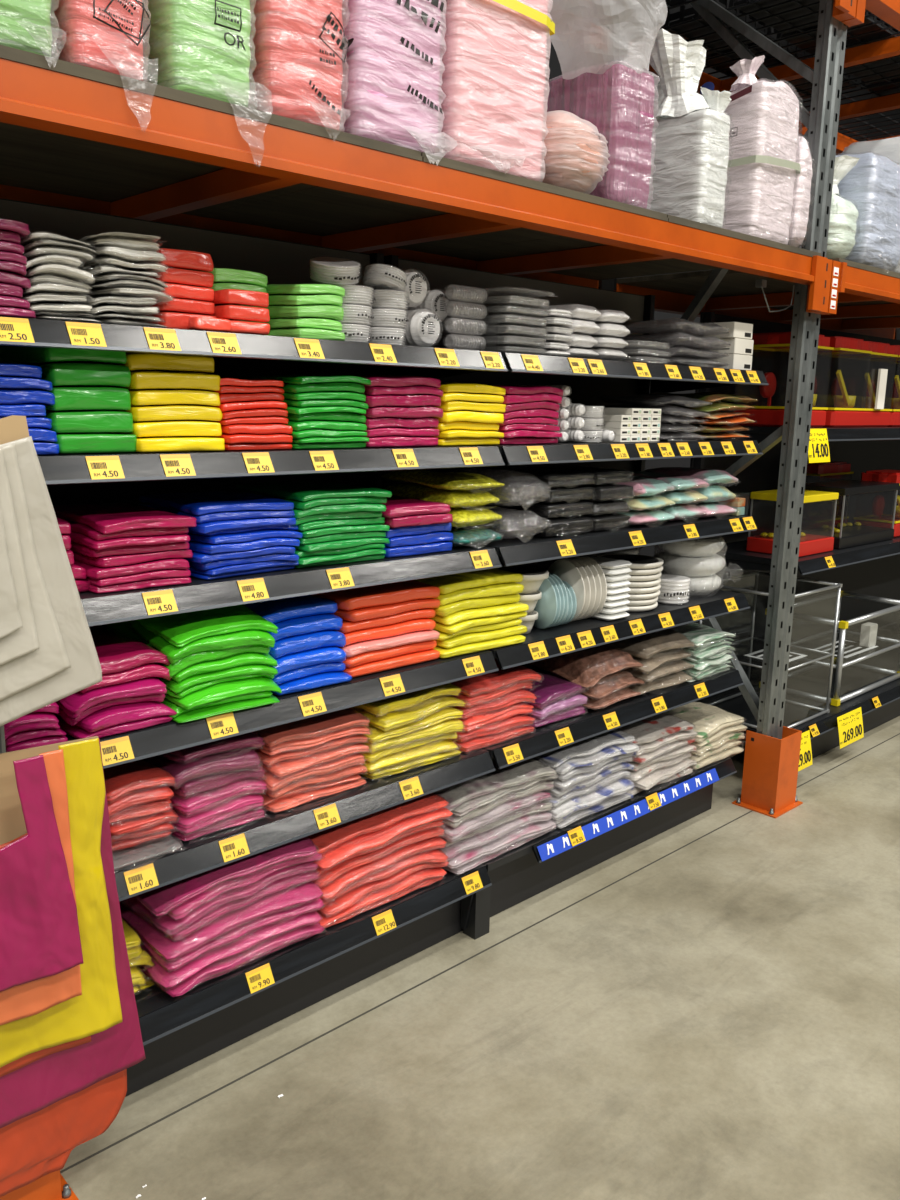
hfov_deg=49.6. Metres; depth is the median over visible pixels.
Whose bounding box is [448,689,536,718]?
packet
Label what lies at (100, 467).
price tag
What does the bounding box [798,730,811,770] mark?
price sign
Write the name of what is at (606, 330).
pack
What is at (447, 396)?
packet
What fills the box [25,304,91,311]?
packet
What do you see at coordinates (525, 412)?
packet
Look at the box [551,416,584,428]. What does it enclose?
cup sleeve
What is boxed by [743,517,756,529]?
price tag
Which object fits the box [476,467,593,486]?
pack
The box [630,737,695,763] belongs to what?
packet
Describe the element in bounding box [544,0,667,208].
bundle
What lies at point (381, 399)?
packet
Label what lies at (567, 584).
plate
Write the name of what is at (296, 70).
bundle
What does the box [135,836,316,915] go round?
packet
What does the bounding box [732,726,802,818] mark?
guard
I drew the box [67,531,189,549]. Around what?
packet
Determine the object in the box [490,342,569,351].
pack
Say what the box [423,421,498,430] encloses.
packet
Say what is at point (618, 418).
box
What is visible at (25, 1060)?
towel
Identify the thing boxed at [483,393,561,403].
packet
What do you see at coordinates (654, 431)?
box
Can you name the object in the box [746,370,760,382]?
price tag
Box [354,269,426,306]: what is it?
cup sleeve
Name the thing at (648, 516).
packet
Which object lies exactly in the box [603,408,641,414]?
box
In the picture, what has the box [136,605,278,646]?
packet
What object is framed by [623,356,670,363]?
pack
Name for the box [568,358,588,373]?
price tag
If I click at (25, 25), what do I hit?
bundle
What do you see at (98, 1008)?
towel
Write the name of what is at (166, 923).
packet
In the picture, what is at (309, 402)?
packet
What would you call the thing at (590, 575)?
plate
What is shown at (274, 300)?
packet
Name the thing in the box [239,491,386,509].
packet
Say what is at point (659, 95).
bundle
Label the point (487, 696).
packet
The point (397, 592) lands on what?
packet
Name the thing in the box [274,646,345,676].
packet
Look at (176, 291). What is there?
packet
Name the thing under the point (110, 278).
packet
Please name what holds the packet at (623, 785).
on the packet at (555, 821)
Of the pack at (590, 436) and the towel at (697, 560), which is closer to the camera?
the pack at (590, 436)
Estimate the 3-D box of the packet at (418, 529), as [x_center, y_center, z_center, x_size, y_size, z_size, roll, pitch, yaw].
[-0.175,-0.202,2.550,0.226,0.034,0.308,-10,16,-43]
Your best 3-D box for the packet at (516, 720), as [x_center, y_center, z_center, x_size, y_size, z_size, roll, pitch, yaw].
[0.050,0.337,2.876,0.310,0.046,0.343,-10,16,-43]
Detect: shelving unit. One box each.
[0,198,507,1096]
[382,255,768,916]
[690,312,899,758]
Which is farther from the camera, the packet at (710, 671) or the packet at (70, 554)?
the packet at (710, 671)
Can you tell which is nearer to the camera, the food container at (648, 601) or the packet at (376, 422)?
the packet at (376, 422)
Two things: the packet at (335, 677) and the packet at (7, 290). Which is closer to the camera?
the packet at (7, 290)
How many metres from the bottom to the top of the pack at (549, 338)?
0.021 m
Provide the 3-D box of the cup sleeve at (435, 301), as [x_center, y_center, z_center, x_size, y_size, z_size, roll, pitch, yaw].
[-0.092,-0.768,2.564,0.090,0.089,0.224,-10,16,-43]
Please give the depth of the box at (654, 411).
3.06 m
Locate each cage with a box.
[733,332,833,426]
[780,336,871,426]
[801,461,853,529]
[817,341,897,426]
[844,345,899,426]
[853,470,899,537]
[874,361,899,397]
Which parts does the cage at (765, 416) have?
lid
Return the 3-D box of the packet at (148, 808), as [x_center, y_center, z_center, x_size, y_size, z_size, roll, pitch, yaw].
[-0.741,0.416,2.122,0.184,0.052,0.332,-10,16,-43]
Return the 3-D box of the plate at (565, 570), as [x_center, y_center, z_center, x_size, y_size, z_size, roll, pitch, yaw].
[0.345,-0.028,3.006,0.023,0.196,0.196,-6,14,-33]
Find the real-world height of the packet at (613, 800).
0.026 m
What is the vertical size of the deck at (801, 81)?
0.300 m
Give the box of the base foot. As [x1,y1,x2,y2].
[460,879,490,939]
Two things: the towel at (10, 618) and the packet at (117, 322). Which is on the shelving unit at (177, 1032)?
the packet at (117, 322)
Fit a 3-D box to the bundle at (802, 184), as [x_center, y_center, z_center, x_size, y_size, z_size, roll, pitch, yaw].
[1.114,-1.392,3.364,0.127,0.379,0.276,-10,16,-43]
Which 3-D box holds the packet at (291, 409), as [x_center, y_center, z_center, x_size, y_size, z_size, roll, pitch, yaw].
[-0.365,-0.450,2.291,0.205,0.023,0.309,-10,16,-43]
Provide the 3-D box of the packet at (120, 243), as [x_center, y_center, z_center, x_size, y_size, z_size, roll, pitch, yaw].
[-0.685,-0.683,1.931,0.148,0.032,0.333,-8,15,-40]
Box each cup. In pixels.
[812,394,816,406]
[834,395,855,407]
[861,397,875,407]
[890,398,899,408]
[893,506,899,516]
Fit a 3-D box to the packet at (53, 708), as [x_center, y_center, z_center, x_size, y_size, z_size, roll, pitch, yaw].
[-0.890,0.183,1.931,0.132,0.043,0.312,-10,16,-43]
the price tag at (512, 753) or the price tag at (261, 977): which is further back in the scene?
the price tag at (512, 753)
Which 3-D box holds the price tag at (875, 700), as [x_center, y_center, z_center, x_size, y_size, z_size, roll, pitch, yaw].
[1.973,0.473,4.505,0.060,0.041,0.024,-10,16,-43]
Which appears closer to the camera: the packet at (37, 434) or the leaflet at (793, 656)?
the packet at (37, 434)
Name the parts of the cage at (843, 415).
lid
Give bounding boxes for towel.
[0,436,101,725]
[0,443,70,700]
[0,447,38,664]
[0,506,22,638]
[0,738,122,1067]
[0,738,145,1127]
[0,749,81,1024]
[0,755,83,991]
[0,833,90,1076]
[0,1069,126,1196]
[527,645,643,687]
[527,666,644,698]
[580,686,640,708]
[654,536,741,595]
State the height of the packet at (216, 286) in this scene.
0.039 m
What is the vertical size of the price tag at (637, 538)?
0.041 m
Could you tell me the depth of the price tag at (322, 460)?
2.15 m
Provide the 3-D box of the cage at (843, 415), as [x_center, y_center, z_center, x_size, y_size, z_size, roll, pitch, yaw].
[1.574,-0.915,4.109,0.295,0.360,0.260,-10,16,-43]
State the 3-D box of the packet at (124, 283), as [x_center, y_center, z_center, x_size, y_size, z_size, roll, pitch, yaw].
[-0.696,-0.617,1.938,0.157,0.027,0.334,-10,16,-43]
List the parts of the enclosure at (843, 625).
corner post, corner post, rail frame, rail frame, rail frame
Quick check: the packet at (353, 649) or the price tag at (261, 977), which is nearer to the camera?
the price tag at (261, 977)
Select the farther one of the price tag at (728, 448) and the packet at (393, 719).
the price tag at (728, 448)
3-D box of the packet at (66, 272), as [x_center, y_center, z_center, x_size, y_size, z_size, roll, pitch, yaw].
[-0.781,-0.608,1.845,0.133,0.032,0.315,-10,16,-43]
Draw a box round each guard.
[0,1170,78,1199]
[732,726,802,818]
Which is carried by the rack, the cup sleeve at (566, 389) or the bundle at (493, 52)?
the bundle at (493, 52)
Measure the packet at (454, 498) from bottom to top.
0.057 m
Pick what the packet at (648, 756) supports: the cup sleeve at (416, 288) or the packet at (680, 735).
the packet at (680, 735)
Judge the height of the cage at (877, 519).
0.300 m
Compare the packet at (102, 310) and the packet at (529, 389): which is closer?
the packet at (102, 310)
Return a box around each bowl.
[498,565,548,593]
[518,590,541,613]
[520,610,537,633]
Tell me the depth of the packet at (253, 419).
2.07 m
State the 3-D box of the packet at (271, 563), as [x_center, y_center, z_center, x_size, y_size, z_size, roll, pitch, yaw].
[-0.527,-0.097,2.217,0.306,0.022,0.242,12,15,42]
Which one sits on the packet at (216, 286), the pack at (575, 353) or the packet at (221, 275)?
the packet at (221, 275)
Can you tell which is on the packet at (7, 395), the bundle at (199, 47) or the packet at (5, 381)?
the packet at (5, 381)
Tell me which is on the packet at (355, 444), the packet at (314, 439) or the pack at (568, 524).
the packet at (314, 439)
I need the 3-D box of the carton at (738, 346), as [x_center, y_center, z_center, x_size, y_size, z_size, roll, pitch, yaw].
[0.969,-0.879,3.387,0.122,0.051,0.120,-10,16,-43]
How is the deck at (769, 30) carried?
on the rack
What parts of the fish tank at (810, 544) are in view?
lid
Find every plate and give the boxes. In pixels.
[533,579,557,628]
[547,559,584,621]
[547,577,560,627]
[549,573,567,626]
[549,574,564,626]
[560,584,572,624]
[562,580,576,623]
[565,558,590,620]
[569,558,595,619]
[575,557,601,618]
[581,556,606,617]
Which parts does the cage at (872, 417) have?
lid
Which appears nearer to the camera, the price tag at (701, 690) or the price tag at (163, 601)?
the price tag at (163, 601)
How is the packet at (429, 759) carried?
on the shelving unit at (177, 1032)
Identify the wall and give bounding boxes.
[545,4,870,556]
[867,78,899,140]
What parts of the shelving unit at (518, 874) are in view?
shelf, panel, panel, shelf, shelf, shelf, shelf, shelf, promo strip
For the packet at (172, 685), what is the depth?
2.07 m
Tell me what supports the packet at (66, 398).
on the packet at (62, 420)
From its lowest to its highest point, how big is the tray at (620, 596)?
0.018 m
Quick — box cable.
[755,279,794,311]
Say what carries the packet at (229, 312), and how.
on the packet at (242, 327)
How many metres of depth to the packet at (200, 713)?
2.08 m
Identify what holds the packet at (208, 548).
on the packet at (198, 557)
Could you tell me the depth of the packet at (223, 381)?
2.06 m
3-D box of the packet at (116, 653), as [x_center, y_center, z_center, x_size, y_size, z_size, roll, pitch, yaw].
[-0.748,0.103,2.028,0.212,0.050,0.315,-10,16,-43]
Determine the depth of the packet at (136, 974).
2.12 m
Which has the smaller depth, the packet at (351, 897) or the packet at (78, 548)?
the packet at (78, 548)
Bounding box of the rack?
[0,0,899,844]
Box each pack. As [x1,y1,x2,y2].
[310,257,361,284]
[336,285,375,305]
[338,324,370,342]
[339,304,373,325]
[362,264,406,290]
[367,309,408,328]
[368,327,404,344]
[369,290,408,309]
[433,335,545,347]
[439,325,546,337]
[440,314,545,328]
[444,287,551,300]
[447,305,547,320]
[448,346,542,354]
[449,295,543,312]
[476,317,572,328]
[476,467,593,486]
[476,497,592,517]
[476,511,592,536]
[477,327,572,335]
[478,334,573,343]
[478,482,594,501]
[479,309,571,320]
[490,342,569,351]
[501,351,570,355]
[529,304,600,319]
[529,348,598,358]
[529,465,631,483]
[551,334,596,347]
[559,320,599,332]
[571,323,629,336]
[572,337,627,348]
[573,406,604,417]
[573,418,604,429]
[574,430,602,442]
[576,499,629,514]
[576,513,630,530]
[580,483,633,500]
[581,310,628,323]
[587,349,626,360]
[596,548,638,556]
[599,340,669,349]
[617,349,669,357]
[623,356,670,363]
[657,575,689,603]
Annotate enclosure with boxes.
[694,571,841,728]
[759,590,899,705]
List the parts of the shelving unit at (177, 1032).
panel, panel, shelf, shelf, shelf, shelf, shelf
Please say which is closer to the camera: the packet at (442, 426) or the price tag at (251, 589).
the price tag at (251, 589)
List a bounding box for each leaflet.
[744,649,807,661]
[815,640,877,657]
[875,369,887,408]
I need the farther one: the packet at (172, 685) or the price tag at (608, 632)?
the price tag at (608, 632)
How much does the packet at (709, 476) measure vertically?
0.064 m
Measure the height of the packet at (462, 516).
0.050 m
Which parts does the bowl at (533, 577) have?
lid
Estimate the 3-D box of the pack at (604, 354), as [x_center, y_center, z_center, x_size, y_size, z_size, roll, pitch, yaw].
[0.422,-0.737,2.934,0.136,0.034,0.214,-10,16,-43]
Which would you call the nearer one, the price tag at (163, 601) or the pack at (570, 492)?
the price tag at (163, 601)
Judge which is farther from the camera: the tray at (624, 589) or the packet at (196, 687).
the tray at (624, 589)
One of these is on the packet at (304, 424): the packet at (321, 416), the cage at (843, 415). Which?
the packet at (321, 416)
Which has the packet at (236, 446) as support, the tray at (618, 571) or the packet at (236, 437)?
the packet at (236, 437)
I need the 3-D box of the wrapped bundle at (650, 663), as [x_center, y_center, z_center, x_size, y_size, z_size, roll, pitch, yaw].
[0.633,0.182,3.396,0.323,0.054,0.340,-10,16,-43]
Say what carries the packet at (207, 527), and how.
on the packet at (293, 527)
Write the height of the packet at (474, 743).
0.030 m
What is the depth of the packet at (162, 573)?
1.93 m
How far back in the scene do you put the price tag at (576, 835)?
3.03 m
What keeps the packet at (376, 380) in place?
on the packet at (370, 390)
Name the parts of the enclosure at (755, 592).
corner post, rail frame, rail frame, rail frame, corner post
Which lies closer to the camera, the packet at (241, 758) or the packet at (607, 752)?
the packet at (241, 758)
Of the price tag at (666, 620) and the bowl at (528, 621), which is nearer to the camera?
the bowl at (528, 621)
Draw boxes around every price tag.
[0,317,34,342]
[65,321,106,346]
[85,456,124,479]
[100,736,133,765]
[124,863,158,894]
[142,589,177,614]
[143,327,180,350]
[160,454,195,476]
[206,712,238,738]
[207,332,241,353]
[218,833,249,861]
[237,578,268,601]
[242,452,274,472]
[245,963,274,993]
[294,338,324,358]
[298,692,326,715]
[309,451,338,470]
[313,803,340,829]
[326,567,354,588]
[369,343,396,362]
[372,909,396,935]
[379,674,404,695]
[392,449,418,466]
[399,776,423,799]
[434,348,459,365]
[459,447,482,464]
[461,871,482,893]
[462,656,484,675]
[470,550,492,568]
[480,351,503,368]
[502,743,523,763]
[521,354,542,370]
[526,446,547,461]
[528,641,547,659]
[554,727,573,745]
[555,635,574,652]
[556,539,575,555]
[567,826,585,845]
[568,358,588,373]
[573,445,592,459]
[577,630,595,647]
[587,359,606,374]
[600,625,617,641]
[603,712,619,729]
[611,444,628,458]
[628,531,645,545]
[628,619,645,634]
[633,362,650,376]
[635,443,652,457]
[645,792,661,810]
[651,696,666,712]
[657,443,674,456]
[658,612,673,627]
[665,365,681,378]
[676,442,692,455]
[683,524,698,537]
[689,366,704,379]
[689,605,703,619]
[694,682,708,697]
[698,442,713,454]
[713,368,728,380]
[721,441,735,453]
[724,597,738,611]
[729,369,744,381]
[729,518,743,531]
[743,441,757,453]
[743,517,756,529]
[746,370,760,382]
[809,724,819,736]
[824,556,835,567]
[872,696,881,707]
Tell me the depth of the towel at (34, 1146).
1.80 m
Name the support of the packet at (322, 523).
on the packet at (364, 527)
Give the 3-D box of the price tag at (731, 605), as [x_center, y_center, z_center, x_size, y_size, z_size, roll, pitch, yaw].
[1.000,0.016,3.466,0.064,0.041,0.024,-10,16,-43]
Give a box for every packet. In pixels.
[0,219,29,236]
[0,231,20,243]
[0,241,23,254]
[0,251,26,264]
[0,261,26,275]
[0,271,30,289]
[0,283,22,297]
[0,296,29,308]
[0,307,35,318]
[0,345,126,364]
[0,362,41,378]
[0,376,52,390]
[0,388,54,405]
[0,403,45,416]
[0,416,51,428]
[4,712,59,739]
[5,728,65,745]
[6,735,67,751]
[15,363,130,386]
[19,232,89,246]
[20,294,86,304]
[21,284,87,297]
[23,240,95,254]
[23,248,92,262]
[23,264,94,283]
[25,255,81,270]
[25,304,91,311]
[28,427,56,441]
[29,276,91,289]
[31,310,93,317]
[31,410,133,432]
[33,316,100,322]
[33,441,58,453]
[33,702,58,713]
[40,432,136,452]
[41,387,130,409]
[53,503,196,533]
[53,713,172,738]
[55,694,164,725]
[56,517,70,533]
[56,677,166,718]
[58,701,177,732]
[61,534,70,549]
[64,297,156,307]
[64,520,188,540]
[66,550,73,564]
[67,288,172,303]
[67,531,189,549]
[70,542,189,557]
[70,564,86,578]
[72,549,192,566]
[74,558,189,579]
[75,579,91,591]
[76,258,167,272]
[77,306,158,316]
[78,232,160,246]
[79,662,171,692]
[81,405,222,420]
[83,267,157,277]
[84,238,159,251]
[84,314,160,321]
[86,247,165,263]
[86,275,167,287]
[86,569,190,586]
[88,280,165,291]
[89,577,190,592]
[89,626,170,674]
[96,320,165,327]
[103,760,174,802]
[106,622,270,677]
[108,785,173,816]
[109,420,221,436]
[109,799,170,823]
[110,806,178,836]
[111,821,173,841]
[112,830,170,850]
[115,835,181,868]
[116,370,219,390]
[119,353,213,372]
[119,881,322,960]
[120,870,320,939]
[121,917,140,947]
[122,861,317,934]
[123,620,274,664]
[124,897,323,970]
[127,945,141,958]
[128,389,219,405]
[129,948,154,966]
[130,965,145,984]
[133,985,138,992]
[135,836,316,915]
[136,436,224,451]
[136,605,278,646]
[136,934,315,985]
[136,971,154,992]
[137,268,213,287]
[138,503,294,523]
[139,491,293,514]
[140,910,321,987]
[141,747,259,786]
[141,922,324,996]
[142,312,215,329]
[149,298,214,314]
[154,386,283,393]
[155,674,273,697]
[156,248,213,271]
[156,664,277,693]
[158,284,213,301]
[161,691,272,717]
[161,731,264,762]
[165,676,281,709]
[166,765,264,796]
[167,852,322,918]
[169,777,266,815]
[170,793,263,833]
[170,807,264,840]
[172,652,277,682]
[172,695,279,722]
[183,545,295,563]
[184,529,302,543]
[186,416,288,424]
[187,401,286,411]
[187,553,298,569]
[188,317,230,331]
[188,517,295,533]
[188,537,299,553]
[188,560,298,575]
[189,525,298,535]
[191,565,294,579]
[208,268,267,287]
[208,305,269,322]
[209,433,292,443]
[210,283,266,292]
[211,289,268,307]
[219,393,283,402]
[220,378,283,386]
[221,423,292,433]
[222,408,287,418]
[224,443,292,449]
[226,320,269,334]
[230,375,370,384]
[236,480,391,501]
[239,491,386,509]
[243,595,337,623]
[251,734,367,765]
[254,707,369,746]
[257,725,370,754]
[259,774,360,805]
[260,742,368,776]
[261,752,364,792]
[262,778,366,812]
[264,764,367,798]
[266,284,344,296]
[266,305,343,320]
[266,382,364,392]
[267,318,341,331]
[267,613,342,640]
[268,295,342,306]
[268,328,344,340]
[269,630,345,658]
[271,671,351,695]
[272,662,345,684]
[273,405,365,414]
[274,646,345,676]
[277,412,365,422]
[280,398,368,408]
[282,391,365,401]
[282,441,365,448]
[283,420,366,430]
[285,428,367,438]
[292,436,368,443]
[292,536,389,551]
[293,503,386,518]
[293,531,385,543]
[294,524,389,537]
[294,554,384,567]
[295,511,381,524]
[295,543,384,557]
[298,517,384,530]
[299,548,385,564]
[307,374,440,387]
[307,793,448,853]
[311,580,439,610]
[312,826,443,886]
[313,807,452,869]
[315,819,443,875]
[316,867,445,926]
[317,861,448,915]
[318,836,446,900]
[321,848,447,906]
[324,876,442,928]
[329,598,439,621]
[336,629,439,656]
[337,608,435,632]
[343,618,435,645]
[343,640,436,667]
[343,649,439,677]
[351,386,442,396]
[351,695,465,730]
[354,683,460,715]
[357,427,439,436]
[357,435,437,446]
[357,718,463,752]
[358,394,440,406]
[358,732,457,761]
[359,406,442,417]
[360,749,460,778]
[361,417,438,428]
[362,706,462,742]
[362,739,457,772]
[377,513,452,526]
[378,541,452,557]
[380,495,450,517]
[381,470,504,489]
[382,531,452,546]
[383,523,451,537]
[384,483,499,507]
[415,568,522,593]
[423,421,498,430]
[426,429,503,438]
[429,602,528,625]
[430,593,520,616]
[432,410,503,423]
[433,401,505,412]
[433,618,522,640]
[433,757,555,810]
[434,611,526,633]
[434,634,525,657]
[435,582,523,605]
[435,624,527,648]
[437,382,505,394]
[437,392,503,402]
[438,437,499,445]
[439,800,552,846]
[439,811,551,859]
[440,790,551,841]
[441,829,551,873]
[442,780,553,827]
[446,526,502,546]
[447,468,549,505]
[447,820,555,868]
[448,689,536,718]
[449,507,501,526]
[450,725,534,751]
[451,659,541,695]
[451,680,532,706]
[451,772,558,816]
[454,714,534,741]
[456,702,533,730]
[474,505,549,540]
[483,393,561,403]
[489,385,563,396]
[489,429,561,437]
[490,437,557,443]
[494,423,559,430]
[496,417,557,425]
[497,409,558,419]
[505,401,559,411]
[520,672,584,708]
[523,705,585,726]
[524,693,586,718]
[532,742,639,773]
[533,729,634,767]
[544,761,634,796]
[545,777,633,819]
[547,769,629,806]
[548,756,632,790]
[550,797,608,823]
[556,792,632,827]
[557,751,635,780]
[597,394,709,407]
[602,403,707,416]
[608,476,674,495]
[610,318,727,336]
[611,332,730,349]
[612,495,675,509]
[616,357,727,367]
[616,509,674,524]
[617,713,693,744]
[624,752,691,781]
[626,346,726,359]
[626,743,696,770]
[627,767,692,794]
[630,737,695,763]
[631,471,708,489]
[632,758,696,789]
[634,730,697,755]
[638,400,753,411]
[639,392,757,402]
[644,467,737,483]
[653,504,706,520]
[655,490,707,503]
[658,423,748,431]
[659,422,701,431]
[660,431,705,439]
[660,431,748,438]
[661,409,749,418]
[661,414,707,423]
[661,414,754,424]
[662,702,743,742]
[668,622,735,646]
[679,654,732,669]
[680,640,731,653]
[681,660,730,676]
[683,649,731,662]
[686,484,735,501]
[686,502,736,517]
[686,664,732,678]
[686,668,729,681]
[688,637,733,649]
[688,740,741,761]
[689,746,743,769]
[690,644,733,658]
[690,724,746,747]
[690,731,744,755]
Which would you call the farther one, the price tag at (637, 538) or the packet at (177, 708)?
the price tag at (637, 538)
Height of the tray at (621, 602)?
0.018 m
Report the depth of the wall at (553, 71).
9.60 m
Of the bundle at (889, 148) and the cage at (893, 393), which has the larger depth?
the cage at (893, 393)
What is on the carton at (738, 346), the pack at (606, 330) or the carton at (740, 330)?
the carton at (740, 330)
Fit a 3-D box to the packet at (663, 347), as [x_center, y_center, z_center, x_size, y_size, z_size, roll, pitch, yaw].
[0.718,-0.830,3.266,0.334,0.038,0.344,-10,16,-43]
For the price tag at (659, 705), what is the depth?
3.24 m
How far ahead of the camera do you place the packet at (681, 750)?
3.40 m
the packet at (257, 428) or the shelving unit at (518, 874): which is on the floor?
the shelving unit at (518, 874)
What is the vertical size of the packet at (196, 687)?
0.056 m
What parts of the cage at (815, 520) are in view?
lid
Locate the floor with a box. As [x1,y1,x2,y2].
[60,716,899,1199]
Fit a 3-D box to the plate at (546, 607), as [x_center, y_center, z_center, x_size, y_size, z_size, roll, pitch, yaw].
[0.261,0.006,2.911,0.023,0.164,0.164,-6,14,-33]
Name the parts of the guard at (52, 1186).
foot plate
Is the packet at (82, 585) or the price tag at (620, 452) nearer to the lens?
the packet at (82, 585)
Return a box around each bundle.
[0,0,52,56]
[50,0,150,80]
[142,0,250,106]
[248,0,353,130]
[339,0,443,154]
[436,0,554,180]
[539,113,603,192]
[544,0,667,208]
[602,629,694,657]
[622,659,693,681]
[628,671,692,693]
[631,648,690,672]
[647,28,731,227]
[653,77,663,116]
[700,55,800,244]
[788,135,812,246]
[798,155,859,258]
[835,152,899,270]
[843,137,899,272]
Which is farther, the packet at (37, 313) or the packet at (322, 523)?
the packet at (322, 523)
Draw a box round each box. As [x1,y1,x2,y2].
[569,414,630,421]
[569,428,630,434]
[602,421,630,428]
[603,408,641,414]
[608,435,629,441]
[609,414,641,421]
[615,414,650,421]
[630,428,640,434]
[630,435,639,441]
[631,422,640,428]
[636,428,650,434]
[640,435,649,441]
[641,422,650,427]
[642,408,651,414]
[644,408,660,414]
[647,428,659,434]
[650,435,659,441]
[651,415,660,421]
[651,422,660,427]
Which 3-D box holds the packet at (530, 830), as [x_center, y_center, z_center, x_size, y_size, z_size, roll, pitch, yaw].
[0.050,0.677,2.965,0.464,0.044,0.393,-10,16,-43]
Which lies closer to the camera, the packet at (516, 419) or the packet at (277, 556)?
the packet at (277, 556)
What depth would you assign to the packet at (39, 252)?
1.75 m
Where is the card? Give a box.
[0,415,28,444]
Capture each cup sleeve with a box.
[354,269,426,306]
[402,309,439,346]
[404,290,449,322]
[515,385,569,395]
[542,419,568,429]
[544,408,568,418]
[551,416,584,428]
[552,431,567,441]
[559,397,569,407]
[560,404,584,415]
[560,429,583,441]
[569,428,613,441]
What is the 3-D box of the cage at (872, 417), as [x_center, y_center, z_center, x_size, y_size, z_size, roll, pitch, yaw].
[1.785,-0.956,4.333,0.295,0.360,0.260,-10,16,-43]
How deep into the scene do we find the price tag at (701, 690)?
3.42 m
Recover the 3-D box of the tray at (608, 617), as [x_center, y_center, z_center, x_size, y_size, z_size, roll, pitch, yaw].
[0.489,0.043,3.119,0.118,0.018,0.150,-10,16,-43]
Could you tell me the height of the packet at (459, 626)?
0.033 m
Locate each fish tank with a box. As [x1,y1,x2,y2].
[746,490,838,556]
[801,479,899,548]
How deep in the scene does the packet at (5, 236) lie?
1.68 m
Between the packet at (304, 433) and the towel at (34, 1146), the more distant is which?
the packet at (304, 433)
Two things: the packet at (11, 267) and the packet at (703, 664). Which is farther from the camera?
the packet at (703, 664)
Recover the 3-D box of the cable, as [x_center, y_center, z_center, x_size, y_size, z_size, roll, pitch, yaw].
[1.111,-1.035,3.337,0.218,0.102,0.027,-10,16,-43]
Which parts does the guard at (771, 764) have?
foot plate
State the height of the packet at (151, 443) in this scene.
0.028 m
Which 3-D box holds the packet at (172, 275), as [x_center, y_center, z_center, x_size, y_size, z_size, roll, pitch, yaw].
[-0.626,-0.670,2.055,0.128,0.032,0.310,-10,16,-43]
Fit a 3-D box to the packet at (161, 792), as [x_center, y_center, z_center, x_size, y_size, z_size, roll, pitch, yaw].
[-0.744,0.393,2.105,0.177,0.054,0.325,-10,16,-43]
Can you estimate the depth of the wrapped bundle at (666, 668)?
3.28 m
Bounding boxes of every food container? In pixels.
[597,554,663,568]
[624,602,657,611]
[625,584,660,593]
[626,565,662,574]
[626,590,659,599]
[626,596,657,605]
[627,572,661,580]
[627,578,660,587]
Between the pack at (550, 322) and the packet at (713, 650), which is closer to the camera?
the pack at (550, 322)
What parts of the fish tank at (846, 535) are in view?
lid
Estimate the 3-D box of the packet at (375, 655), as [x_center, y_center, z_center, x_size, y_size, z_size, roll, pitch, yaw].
[-0.246,0.107,2.554,0.318,0.036,0.325,-10,16,-43]
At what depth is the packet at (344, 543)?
2.26 m
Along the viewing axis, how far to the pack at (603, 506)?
2.97 m
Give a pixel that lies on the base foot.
(475, 908)
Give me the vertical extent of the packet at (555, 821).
0.040 m
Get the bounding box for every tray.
[592,557,631,568]
[592,612,629,620]
[599,605,628,613]
[602,567,631,575]
[603,599,629,607]
[605,573,630,581]
[606,593,629,601]
[607,580,630,588]
[607,586,630,594]
[733,408,825,426]
[746,534,833,556]
[801,524,893,548]
[823,410,864,426]
[854,516,899,537]
[862,411,890,426]
[887,411,899,426]
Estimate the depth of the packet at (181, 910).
2.19 m
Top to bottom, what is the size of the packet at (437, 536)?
0.029 m
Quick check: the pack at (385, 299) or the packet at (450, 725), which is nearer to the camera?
the pack at (385, 299)
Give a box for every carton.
[703,322,752,339]
[703,354,751,369]
[704,338,753,354]
[718,497,745,506]
[727,506,744,515]
[859,622,877,646]
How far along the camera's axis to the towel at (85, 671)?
1.60 m
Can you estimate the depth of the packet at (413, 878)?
2.54 m
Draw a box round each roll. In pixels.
[445,302,485,318]
[445,318,485,334]
[445,334,485,350]
[446,285,486,302]
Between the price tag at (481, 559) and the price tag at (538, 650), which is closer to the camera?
the price tag at (481, 559)
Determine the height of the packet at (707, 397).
0.042 m
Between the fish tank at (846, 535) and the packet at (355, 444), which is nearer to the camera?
the packet at (355, 444)
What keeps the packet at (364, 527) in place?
on the packet at (347, 535)
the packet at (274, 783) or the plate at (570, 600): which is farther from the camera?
the plate at (570, 600)
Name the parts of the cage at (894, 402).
lid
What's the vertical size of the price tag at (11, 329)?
0.041 m
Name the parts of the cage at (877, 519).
lid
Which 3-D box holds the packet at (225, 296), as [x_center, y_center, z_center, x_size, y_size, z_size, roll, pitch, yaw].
[-0.516,-0.647,2.115,0.111,0.031,0.309,-10,16,-43]
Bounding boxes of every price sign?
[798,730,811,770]
[808,429,829,462]
[837,707,863,748]
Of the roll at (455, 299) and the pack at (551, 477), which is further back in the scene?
the pack at (551, 477)
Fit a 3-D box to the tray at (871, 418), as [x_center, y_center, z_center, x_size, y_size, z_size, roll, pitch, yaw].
[1.782,-0.814,4.362,0.295,0.070,0.260,-10,16,-43]
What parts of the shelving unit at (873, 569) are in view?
shelf, shelf, shelf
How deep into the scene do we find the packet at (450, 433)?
2.49 m
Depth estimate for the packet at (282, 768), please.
2.31 m
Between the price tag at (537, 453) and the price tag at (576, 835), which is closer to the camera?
the price tag at (537, 453)
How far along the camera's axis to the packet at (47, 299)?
1.76 m

